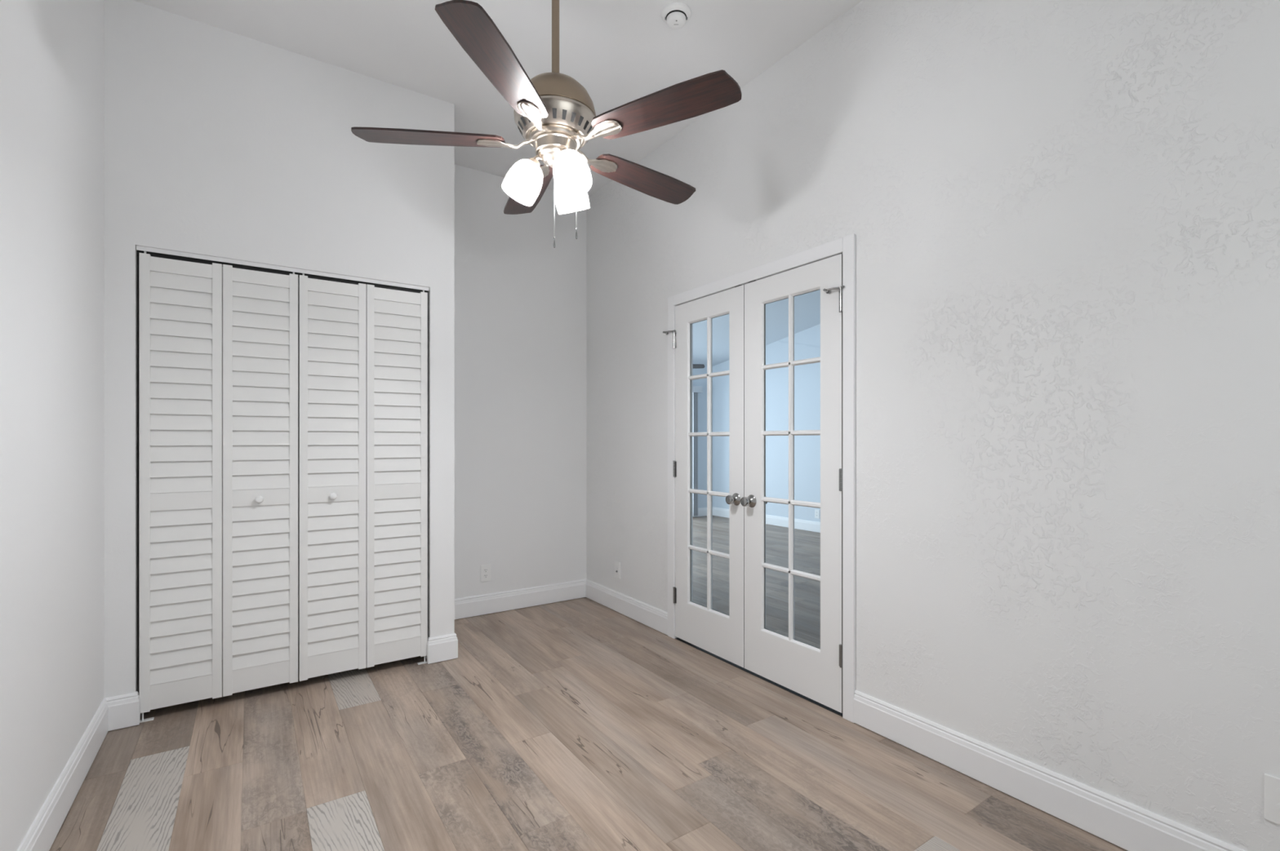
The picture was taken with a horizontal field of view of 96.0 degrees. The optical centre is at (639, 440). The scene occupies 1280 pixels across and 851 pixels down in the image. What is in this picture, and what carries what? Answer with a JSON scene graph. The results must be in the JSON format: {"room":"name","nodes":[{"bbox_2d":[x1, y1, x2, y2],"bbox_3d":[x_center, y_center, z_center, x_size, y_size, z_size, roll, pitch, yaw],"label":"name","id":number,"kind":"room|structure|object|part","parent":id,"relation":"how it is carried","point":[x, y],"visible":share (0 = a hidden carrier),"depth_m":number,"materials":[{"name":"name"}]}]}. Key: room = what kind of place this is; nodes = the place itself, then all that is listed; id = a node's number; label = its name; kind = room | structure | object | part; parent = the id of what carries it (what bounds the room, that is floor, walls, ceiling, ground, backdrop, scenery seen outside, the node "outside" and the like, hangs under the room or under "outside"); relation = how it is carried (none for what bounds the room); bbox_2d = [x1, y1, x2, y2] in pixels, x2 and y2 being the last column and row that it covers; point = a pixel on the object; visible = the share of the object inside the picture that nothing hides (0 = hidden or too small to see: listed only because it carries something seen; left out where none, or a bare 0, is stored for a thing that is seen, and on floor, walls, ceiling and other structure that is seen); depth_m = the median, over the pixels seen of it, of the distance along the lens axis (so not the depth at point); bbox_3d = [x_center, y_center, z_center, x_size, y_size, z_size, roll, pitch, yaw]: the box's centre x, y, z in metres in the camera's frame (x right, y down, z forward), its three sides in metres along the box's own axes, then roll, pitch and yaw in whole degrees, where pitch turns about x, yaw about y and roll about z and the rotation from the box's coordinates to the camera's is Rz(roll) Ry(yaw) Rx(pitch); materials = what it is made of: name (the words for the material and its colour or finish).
{"room":"empty bedroom","nodes":[
{"label":"empty bedroom","id":0,"kind":"room"},
{"bbox_2d":[0,0,104,850],"bbox_3d":[-1.334,-0.334,0.953,0.120,3.110,5.112,0,0,-34],"label":"wall","id":1,"kind":"structure","parent":0,"point":[52,51],"depth_m":1.76,"materials":[{"name":"white paint"}]},
{"bbox_2d":[17,698,108,850],"bbox_3d":[-1.080,1.150,0.698,0.016,0.136,4.164,0,0,-34],"label":"baseboard","id":2,"kind":"structure","parent":1,"relation":"attached to","point":[42,834],"depth_m":1.89,"materials":[{"name":"white wood"}]},
{"bbox_2d":[104,0,454,697],"bbox_3d":[-1.844,-0.334,3.120,1.457,3.110,0.708,0,0,-34],"label":"wall","id":3,"kind":"structure","parent":0,"point":[220,143],"depth_m":2.69,"materials":[{"name":"white paint"}]},
{"bbox_2d":[104,691,140,731],"bbox_3d":[-2.202,1.150,2.450,0.114,0.136,0.028,0,0,-34],"label":"baseboard","id":4,"kind":"structure","parent":3,"relation":"attached to","point":[124,710],"depth_m":2.44,"materials":[{"name":"white wood"}]},
{"bbox_2d":[139,251,297,713],"bbox_3d":[-1.920,0.172,2.657,0.593,2.018,0.060,0,0,-34],"label":"door","id":5,"kind":"structure","parent":3,"relation":"in","point":[180,302],"depth_m":2.65,"materials":[{"name":"white paint"}]},
{"bbox_3d":[-2.054,0.184,2.586,0.290,1.996,0.028,0,0,-34],"label":"panel","id":6,"kind":"part","parent":5,"relation":"part of","materials":[{"name":"white paint"}]},
{"bbox_3d":[-1.799,0.278,2.724,0.034,0.034,0.036,0,0,-34],"label":"knob","id":7,"kind":"part","parent":5,"relation":"part of","materials":[{"name":"white plastic"}]},
{"bbox_3d":[-1.807,0.184,2.752,0.300,1.996,0.028,0,0,-34],"label":"panel","id":8,"kind":"part","parent":5,"relation":"part of","materials":[{"name":"white paint"}]},
{"bbox_2d":[136,245,429,293],"bbox_3d":[-1.676,-0.826,2.842,1.223,0.034,0.030,0,0,-34],"label":"trim","id":9,"kind":"structure","parent":3,"relation":"attached to","point":[153,252],"depth_m":2.78,"materials":[{"name":"white wood"}]},
{"bbox_2d":[298,273,427,681],"bbox_3d":[-1.418,0.172,2.995,0.608,2.018,0.060,0,0,-34],"label":"door","id":10,"kind":"structure","parent":3,"relation":"in","point":[363,348],"depth_m":2.98,"materials":[{"name":"white paint"}]},
{"bbox_3d":[-1.554,0.184,2.922,0.300,1.996,0.028,0,0,-34],"label":"panel","id":11,"kind":"part","parent":10,"relation":"part of","materials":[{"name":"white paint"}]},
{"bbox_3d":[-1.543,0.278,2.897,0.034,0.034,0.036,0,0,-34],"label":"knob","id":12,"kind":"part","parent":10,"relation":"part of","materials":[{"name":"white plastic"}]},
{"bbox_3d":[-1.301,0.184,3.093,0.305,1.996,0.028,0,0,-34],"label":"panel","id":13,"kind":"part","parent":10,"relation":"part of","materials":[{"name":"white paint"}]},
{"bbox_2d":[426,633,457,664],"bbox_3d":[-1.095,1.150,3.196,0.162,0.136,0.028,0,0,-34],"label":"baseboard","id":14,"kind":"structure","parent":3,"relation":"attached to","point":[442,648],"depth_m":3.18,"materials":[{"name":"white wood"}]},
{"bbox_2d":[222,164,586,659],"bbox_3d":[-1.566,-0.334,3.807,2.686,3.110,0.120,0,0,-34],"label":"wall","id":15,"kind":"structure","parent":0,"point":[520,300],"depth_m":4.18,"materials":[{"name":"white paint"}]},
{"bbox_2d":[480,564,490,582],"bbox_3d":[-1.085,0.931,4.054,0.072,0.116,0.008,0,0,-34],"label":"wall outlet","id":16,"kind":"object","parent":15,"relation":"attached to","point":[485,569],"visible":1,"depth_m":4.05,"materials":[{"name":"white plastic"}]},
{"bbox_2d":[454,579,586,619],"bbox_3d":[-0.924,1.150,4.158,1.229,0.136,0.016,0,0,-34],"label":"baseboard","id":17,"kind":"structure","parent":15,"relation":"attached to","point":[475,606],"depth_m":4.18,"materials":[{"name":"white wood"}]},
{"bbox_2d":[133,0,862,197],"bbox_3d":[-0.220,-1.938,1.704,2.806,0.100,5.112,0,0,-34],"label":"ceiling","id":18,"kind":"structure","parent":0,"point":[622,52],"depth_m":2.72,"materials":[{"name":"white paint"}]},
{"bbox_2d":[351,0,742,248],"bbox_3d":[-0.282,-1.273,2.027,1.258,1.231,1.265,0,0,-34],"label":"ceiling fan","id":19,"kind":"object","parent":18,"relation":"hanging from","point":[554,114],"visible":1,"depth_m":1.88,"materials":[{"name":"brown wood"}]},
{"bbox_3d":[-0.708,-1.024,1.951,0.492,0.007,0.137,0,10,-6],"label":"blade","id":20,"kind":"part","parent":19,"relation":"part of","materials":[{"name":"brown wood"}]},
{"bbox_3d":[-0.382,-1.024,1.583,0.137,0.007,0.492,10,2,12],"label":"blade","id":21,"kind":"part","parent":19,"relation":"part of","materials":[{"name":"brown wood"}]},
{"bbox_3d":[-0.459,-1.020,1.976,0.196,0.033,0.067,0,10,-6],"label":"blade arm","id":22,"kind":"part","parent":19,"relation":"part of","materials":[{"name":"silver metal"}]},
{"bbox_3d":[-0.405,-0.887,1.978,0.137,0.146,0.128,0,0,-34],"label":"lamp shade","id":23,"kind":"part","parent":19,"relation":"part of","materials":[{"name":"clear glass"}]},
{"bbox_3d":[-0.459,-1.024,2.374,0.137,0.007,0.492,-11,4,-23],"label":"blade","id":24,"kind":"part","parent":19,"relation":"part of","materials":[{"name":"brown wood"}]},
{"bbox_2d":[528,157,540,166],"bbox_3d":[-0.367,-0.946,1.982,0.046,0.049,0.046,0,0,-34],"label":"socket","id":25,"kind":"object","parent":19,"relation":"attached to","point":[534,161],"depth_m":1.96,"materials":[{"name":"silver metal"}]},
{"bbox_3d":[-0.329,-1.020,1.827,0.067,0.033,0.196,10,2,12],"label":"blade arm","id":26,"kind":"part","parent":19,"relation":"part of","materials":[{"name":"silver metal"}]},
{"bbox_3d":[-0.354,-0.969,1.983,0.035,0.030,0.016,0,0,-7],"label":"light arm","id":27,"kind":"part","parent":19,"relation":"part of","materials":[{"name":"silver metal"}]},
{"bbox_3d":[-0.358,-1.020,2.145,0.067,0.033,0.196,-11,4,-23],"label":"blade arm","id":28,"kind":"part","parent":19,"relation":"part of","materials":[{"name":"silver metal"}]},
{"bbox_3d":[-0.291,-0.825,1.961,0.003,0.268,0.003,0,0,-34],"label":"pull chain","id":29,"kind":"part","parent":19,"relation":"part of","materials":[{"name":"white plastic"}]},
{"bbox_3d":[-0.230,-0.899,1.909,0.058,0.070,0.059,0,0,-34],"label":"bulb","id":30,"kind":"part","parent":19,"relation":"part of","materials":[{"name":"white glass"}]},
{"bbox_3d":[-0.224,-0.887,1.901,0.121,0.146,0.139,0,0,-34],"label":"lamp shade","id":31,"kind":"part","parent":19,"relation":"part of","materials":[{"name":"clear glass"}]},
{"bbox_3d":[-0.248,-0.887,2.096,0.136,0.146,0.129,0,0,-34],"label":"lamp shade","id":32,"kind":"part","parent":19,"relation":"part of","materials":[{"name":"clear glass"}]},
{"bbox_3d":[-0.218,-0.865,1.979,0.003,0.277,0.003,0,0,-34],"label":"pull chain","id":33,"kind":"part","parent":19,"relation":"part of","materials":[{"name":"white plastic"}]},
{"bbox_3d":[-0.165,-1.020,2.102,0.196,0.033,0.067,0,-10,-42],"label":"blade arm","id":34,"kind":"part","parent":19,"relation":"part of","materials":[{"name":"silver metal"}]},
{"bbox_3d":[-0.147,-1.020,1.905,0.196,0.033,0.067,0,-10,30],"label":"blade arm","id":35,"kind":"part","parent":19,"relation":"part of","materials":[{"name":"silver metal"}]},
{"bbox_3d":[0.021,-1.024,2.268,0.492,0.007,0.137,0,-10,-42],"label":"blade","id":36,"kind":"part","parent":19,"relation":"part of","materials":[{"name":"brown wood"}]},
{"bbox_3d":[0.069,-1.024,1.779,0.492,0.007,0.137,0,-10,30],"label":"blade","id":37,"kind":"part","parent":19,"relation":"part of","materials":[{"name":"brown wood"}]},
{"bbox_2d":[661,2,691,29],"bbox_3d":[0.160,-1.864,2.546,0.134,0.050,0.134,0,0,-34],"label":"smoke detector","id":38,"kind":"object","parent":18,"relation":"attached to","point":[677,15],"visible":1,"depth_m":2.52,"materials":[{"name":"white plastic"}]},
{"bbox_2d":[48,515,1128,850],"bbox_3d":[0.632,1.222,4.195,6.763,0.001,8.050,0,0,-34],"label":"floor","id":39,"kind":"structure","parent":0,"point":[579,724],"depth_m":2.18,"materials":[{"name":"brown wood"}]},
{"bbox_2d":[139,713,154,723],"bbox_3d":[-2.157,1.204,2.514,0.055,0.036,0.024,0,0,-34],"label":"pivot bracket","id":40,"kind":"object","parent":39,"relation":"on","point":[143,720],"visible":0.94,"depth_m":2.51,"materials":[{"name":"silver metal"}]},
{"bbox_3d":[-2.157,1.220,2.514,0.055,0.004,0.024,0,0,-34],"label":"plate","id":41,"kind":"part","parent":40,"relation":"part of","materials":[{"name":"white plastic"}]},
{"bbox_2d":[417,656,426,665],"bbox_3d":[-1.192,1.204,3.165,0.055,0.036,0.024,0,0,-34],"label":"pivot bracket","id":42,"kind":"object","parent":39,"relation":"on","point":[424,662],"visible":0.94,"depth_m":3.16,"materials":[{"name":"silver metal"}]},
{"bbox_3d":[-1.192,1.220,3.165,0.055,0.004,0.024,0,0,-34],"label":"plate","id":43,"kind":"part","parent":42,"relation":"part of","materials":[{"name":"white plastic"}]},
{"bbox_2d":[693,365,706,517],"bbox_3d":[-0.439,-0.229,8.400,4.077,2.900,0.120,0,0,-34],"label":"wall","id":44,"kind":"structure","parent":0,"point":[702,397],"depth_m":9.30,"materials":[{"name":"white paint"}]},
{"bbox_2d":[693,386,702,516],"bbox_3d":[0.458,0.164,8.864,1.230,2.055,0.108,0,0,-34],"label":"door frame","id":45,"kind":"structure","parent":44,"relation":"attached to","point":[696,389],"depth_m":9.11,"materials":[{"name":"white wood"}]},
{"bbox_2d":[693,507,706,517],"bbox_3d":[1.012,1.150,9.296,0.430,0.136,0.016,0,0,-34],"label":"baseboard","id":46,"kind":"structure","parent":44,"relation":"attached to","point":[702,512],"depth_m":9.28,"materials":[{"name":"white wood"}]},
{"bbox_2d":[693,289,820,366],"bbox_3d":[1.795,-1.891,4.979,3.957,1.393,8.290,0,0,-34],"label":"ceiling","id":47,"kind":"structure","parent":0,"point":[806,306],"depth_m":7.50,"materials":[{"name":"white paint"}]},
{"bbox_2d":[693,364,704,368],"bbox_3d":[0.093,-1.151,6.973,1.236,0.585,1.274,0,0,-34],"label":"ceiling fan","id":48,"kind":"object","parent":47,"relation":"hanging from","point":[695,366],"visible":0.02,"depth_m":7.01,"materials":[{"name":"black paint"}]},
{"bbox_2d":[712,324,820,532],"bbox_3d":[3.519,-0.729,6.069,0.120,3.900,8.170,0,0,-34],"label":"wall","id":49,"kind":"structure","parent":0,"point":[806,342],"depth_m":8.14,"materials":[{"name":"white paint"}]},
{"bbox_2d":[712,506,820,533],"bbox_3d":[3.429,1.150,6.080,0.016,0.136,8.050,0,0,-34],"label":"baseboard","id":50,"kind":"structure","parent":49,"relation":"attached to","point":[815,526],"depth_m":8.14,"materials":[{"name":"white wood"}]},
{"bbox_2d":[814,509,819,519],"bbox_3d":[2.358,0.977,7.676,0.008,0.116,0.072,0,0,-34],"label":"wall outlet","id":51,"kind":"object","parent":49,"relation":"attached to","point":[816,512],"visible":1,"depth_m":7.68,"materials":[{"name":"white plastic"}]},
{"bbox_2d":[586,0,1279,850],"bbox_3d":[0.105,-0.729,3.839,0.120,3.900,8.290,0,0,-34],"label":"wall","id":52,"kind":"structure","parent":0,"point":[1064,215],"depth_m":1.94,"materials":[{"name":"white paint"}]},
{"bbox_2d":[614,560,620,579],"bbox_3d":[-0.164,0.923,4.116,0.016,0.116,0.072,0,0,-34],"label":"wall outlet","id":53,"kind":"object","parent":52,"relation":"attached to","point":[617,565],"visible":1,"depth_m":4.11,"materials":[{"name":"white plastic"}]},
{"bbox_2d":[585,578,667,635],"bbox_3d":[-0.123,1.150,4.056,0.016,0.136,1.079,0,0,-34],"label":"baseboard","id":54,"kind":"structure","parent":52,"relation":"attached to","point":[656,619],"depth_m":3.97,"materials":[{"name":"white wood"}]},
{"bbox_2d":[662,284,744,667],"bbox_3d":[0.377,0.189,3.346,0.155,2.034,0.676,0,0,-34],"label":"door","id":55,"kind":"structure","parent":52,"relation":"in","point":[718,633],"depth_m":3.30,"materials":[{"name":"white wood"}]},
{"bbox_3d":[0.492,0.316,3.084,0.054,0.050,0.050,0,0,-34],"label":"knob","id":56,"kind":"part","parent":55,"relation":"part of","materials":[{"name":"silver metal"}]},
{"bbox_2d":[675,637,842,716],"bbox_3d":[0.612,1.221,3.086,0.130,0.003,1.221,0,0,-34],"label":"threshold","id":57,"kind":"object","parent":52,"relation":"attached to","point":[833,711],"depth_m":2.94,"materials":[{"name":"black"}]},
{"bbox_2d":[667,233,855,723],"bbox_3d":[0.610,0.163,3.090,0.150,2.118,1.344,0,0,-34],"label":"trim","id":58,"kind":"structure","parent":52,"relation":"attached to","point":[846,245],"depth_m":2.53,"materials":[{"name":"white wood"}]},
{"bbox_2d":[740,253,844,713],"bbox_3d":[0.744,0.189,2.801,0.155,2.034,0.632,0,0,-34],"label":"door","id":59,"kind":"structure","parent":52,"relation":"in","point":[813,673],"depth_m":2.76,"materials":[{"name":"white wood"}]},
{"bbox_3d":[0.556,0.316,2.990,0.054,0.050,0.050,0,0,-34],"label":"knob","id":60,"kind":"part","parent":59,"relation":"part of","materials":[{"name":"silver metal"}]},
{"bbox_2d":[853,690,1244,850],"bbox_3d":[1.614,1.150,1.479,0.016,0.136,2.449,0,0,-34],"label":"baseboard","id":61,"kind":"structure","parent":52,"relation":"attached to","point":[1127,826],"depth_m":1.91,"materials":[{"name":"white wood"}]},
{"bbox_2d":[1264,773,1279,824],"bbox_3d":[1.633,0.918,1.459,0.008,0.116,0.072,0,0,-34],"label":"wall outlet","id":62,"kind":"object","parent":52,"relation":"attached to","point":[1272,784],"visible":1,"depth_m":1.48,"materials":[{"name":"white plastic"}]}
]}

